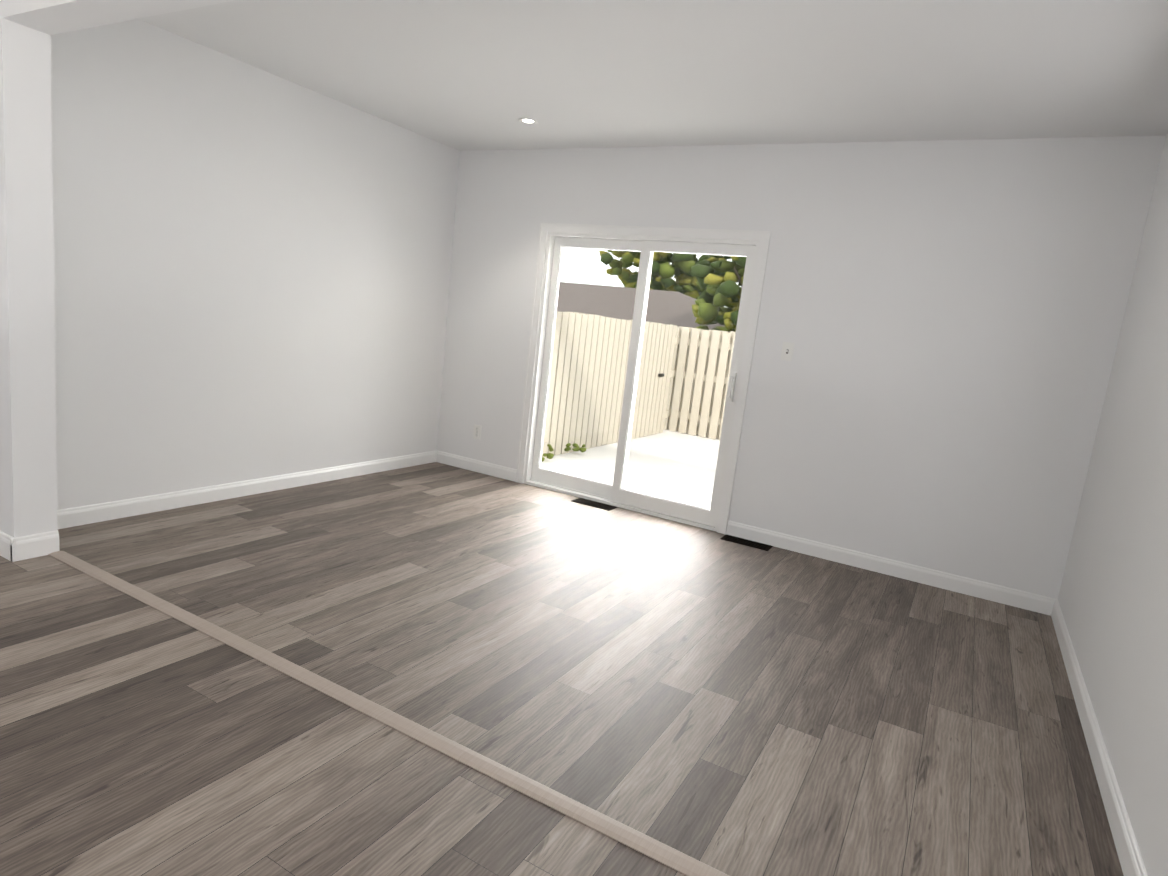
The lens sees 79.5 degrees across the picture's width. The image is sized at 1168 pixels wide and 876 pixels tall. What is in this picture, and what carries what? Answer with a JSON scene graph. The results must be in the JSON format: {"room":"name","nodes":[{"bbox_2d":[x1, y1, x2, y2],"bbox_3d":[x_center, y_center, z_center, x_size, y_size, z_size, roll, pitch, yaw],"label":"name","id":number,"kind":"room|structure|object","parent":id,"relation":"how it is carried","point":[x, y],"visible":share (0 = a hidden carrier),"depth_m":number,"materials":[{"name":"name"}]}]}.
{"room":"empty living room","nodes":[
{"label":"empty living room","id":0,"kind":"room"},
{"bbox_2d":[0,0,234,537],"bbox_3d":[-0.931,-0.450,2.077,4.914,2.440,0.155,11,11,28],"label":"wall","id":1,"kind":"structure","parent":0,"point":[28,457],"depth_m":2.73,"materials":[{"name":"paint"}]},
{"bbox_2d":[0,531,23,561],"bbox_3d":[-2.674,0.387,3.052,0.809,0.097,0.014,11,11,28],"label":"baseboard","id":2,"kind":"structure","parent":1,"relation":"attached to","point":[11,548],"depth_m":2.88,"materials":[{"name":"paint"}]},
{"bbox_2d":[51,19,459,509],"bbox_3d":[-2.076,-0.942,4.558,0.425,2.542,3.113,11,11,28],"label":"wall","id":3,"kind":"structure","parent":0,"point":[252,268],"depth_m":4.10,"materials":[{"name":"paint"}]},
{"bbox_2d":[24,451,435,541],"bbox_3d":[-2.019,0.295,4.658,0.014,0.097,3.108,11,11,28],"label":"baseboard","id":4,"kind":"structure","parent":3,"relation":"attached to","point":[88,514],"depth_m":4.27,"materials":[{"name":"paint"}]},
{"bbox_2d":[0,555,685,875],"bbox_3d":[-2.114,1.117,0.276,5.114,0.300,4.731,11,11,28],"label":"floor","id":5,"kind":"structure","parent":0,"point":[138,738],"depth_m":1.78,"materials":[{"name":"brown wood"}]},
{"bbox_2d":[58,462,1123,875],"bbox_3d":[-0.149,0.804,3.769,5.114,0.198,3.308,11,11,28],"label":"floor","id":6,"kind":"structure","parent":0,"point":[712,700],"depth_m":2.84,"materials":[{"name":"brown wood"}]},
{"bbox_2d":[48,551,728,875],"bbox_3d":[-0.592,0.841,2.094,3.849,0.038,0.059,11,11,28],"label":"trim","id":7,"kind":"structure","parent":6,"relation":"on","point":[662,853],"depth_m":2.00,"materials":[{"name":"beige wood"}]},
{"bbox_2d":[571,498,616,510],"bbox_3d":[0.075,0.488,5.183,0.320,0.005,0.135,11,11,28],"label":"floor vent","id":8,"kind":"object","parent":6,"relation":"in","point":[594,504],"visible":1,"depth_m":5.17,"materials":[{"name":"black metal"}]},
{"bbox_2d":[720,534,772,550],"bbox_3d":[1.073,0.691,4.639,0.320,0.005,0.135,11,11,28],"label":"floor vent","id":9,"kind":"object","parent":6,"relation":"in","point":[746,542],"visible":1,"depth_m":4.63,"materials":[{"name":"black metal"}]},
{"bbox_2d":[139,0,1167,150],"bbox_3d":[-1.011,-1.645,1.272,5.114,0.150,8.039,11,11,28],"label":"ceiling","id":10,"kind":"structure","parent":0,"point":[467,75],"depth_m":3.28,"materials":[{"name":"paint"}]},
{"bbox_2d":[518,118,537,123],"bbox_3d":[-0.360,-2.035,4.510,0.124,0.004,0.124,11,11,28],"label":"recessed light","id":11,"kind":"object","parent":10,"relation":"in","point":[527,121],"visible":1,"depth_m":4.51,"materials":[{"name":"white plastic"}]},
{"bbox_2d":[437,135,1165,598],"bbox_3d":[0.763,-0.680,4.891,5.114,2.542,0.200,11,11,28],"label":"wall","id":12,"kind":"structure","parent":0,"point":[945,317],"depth_m":4.19,"materials":[{"name":"paint"}]},
{"bbox_2d":[436,450,516,481],"bbox_3d":[-0.892,0.230,5.798,0.828,0.097,0.014,11,11,28],"label":"baseboard","id":13,"kind":"structure","parent":12,"relation":"attached to","point":[466,463],"depth_m":5.79,"materials":[{"name":"paint"}]},
{"bbox_2d":[473,424,480,439],"bbox_3d":[-0.878,-0.049,5.765,0.072,0.116,0.007,11,11,28],"label":"outlet","id":14,"kind":"object","parent":12,"relation":"attached to","point":[477,432],"visible":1,"depth_m":5.76,"materials":[{"name":"white plastic"}]},
{"bbox_2d":[515,223,770,534],"bbox_3d":[0.363,-0.488,5.102,1.745,2.007,0.200,11,11,28],"label":"sliding door","id":15,"kind":"structure","parent":12,"relation":"in","point":[751,246],"depth_m":5.04,"materials":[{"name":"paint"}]},
{"bbox_2d":[780,342,794,360],"bbox_3d":[1.296,-0.552,4.478,0.072,0.116,0.016,11,11,28],"label":"switch plate","id":16,"kind":"object","parent":12,"relation":"attached to","point":[787,351],"visible":1,"depth_m":4.48,"materials":[{"name":"white plastic"}]},
{"bbox_2d":[726,520,1051,614],"bbox_3d":[1.782,0.773,4.342,1.865,0.097,0.014,11,11,28],"label":"baseboard","id":17,"kind":"structure","parent":12,"relation":"attached to","point":[964,585],"depth_m":4.27,"materials":[{"name":"paint"}]},
{"bbox_2d":[1058,134,1167,875],"bbox_3d":[0.917,0.115,0.250,0.200,2.542,7.839,11,11,28],"label":"wall","id":18,"kind":"structure","parent":0,"point":[1113,598],"depth_m":2.67,"materials":[{"name":"paint"}]},
{"bbox_2d":[1048,598,1147,875],"bbox_3d":[0.745,1.236,0.579,0.014,0.198,7.639,11,11,28],"label":"baseboard","id":19,"kind":"structure","parent":18,"relation":"attached to","point":[1110,792],"depth_m":2.36,"materials":[{"name":"paint"}]},
{"label":"outside","id":20,"kind":"structure","parent":0,"visible":0},
{"bbox_3d":[9.093,-0.717,20.054,30.000,0.300,34.259,11,11,28],"label":"ground","id":21,"kind":"structure","parent":20,"visible":0},
{"bbox_2d":[541,430,719,508],"bbox_3d":[2.645,0.609,6.709,6.120,0.069,4.557,11,11,28],"label":"patio slab","id":22,"kind":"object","parent":21,"relation":"on","point":[640,444],"depth_m":7.06,"materials":[{"name":"concrete"}]},
{"bbox_2d":[547,444,553,458],"bbox_3d":[-0.344,0.118,6.726,0.120,0.121,0.077,1,11,-28],"label":"weed","id":23,"kind":"object","parent":22,"relation":"on","point":[551,455],"depth_m":6.74,"materials":[{"name":"green plant"}]},
{"bbox_2d":[564,443,582,451],"bbox_3d":[-0.114,0.099,7.068,0.141,0.089,0.128,2,10,-25],"label":"weed","id":24,"kind":"object","parent":22,"relation":"on","point":[568,448],"depth_m":7.08,"materials":[{"name":"green plant"}]},
{"bbox_2d":[542,311,676,457],"bbox_3d":[0.139,-0.622,7.760,0.174,1.444,4.051,11,11,28],"label":"fence","id":25,"kind":"object","parent":22,"relation":"on","point":[557,384],"depth_m":7.64,"materials":[{"name":"beige wood"}]},
{"bbox_2d":[663,324,735,439],"bbox_3d":[4.878,-0.088,7.735,9.470,1.444,0.174,11,11,28],"label":"fence","id":26,"kind":"object","parent":22,"relation":"on","point":[724,345],"depth_m":9.46,"materials":[{"name":"beige wood"}]},
{"bbox_2d":[557,282,724,328],"bbox_3d":[-0.324,-2.830,18.273,11.350,2.360,5.700,11,11,28],"label":"neighbouring house","id":27,"kind":"structure","parent":21,"relation":"on","point":[665,298],"depth_m":16.07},
{"bbox_2d":[599,250,724,298],"bbox_3d":[2.548,-5.450,22.807,4.610,6.638,4.458,11,11,28],"label":"tree","id":28,"kind":"object","parent":21,"relation":"on","point":[681,271],"depth_m":21.92,"materials":[{"name":"green plant"}]},
{"bbox_2d":[691,254,745,332],"bbox_3d":[3.253,-2.617,11.525,2.942,4.944,2.897,11,11,28],"label":"tree","id":29,"kind":"object","parent":21,"relation":"on","point":[724,317],"depth_m":11.34,"materials":[{"name":"green plant"}]}
]}

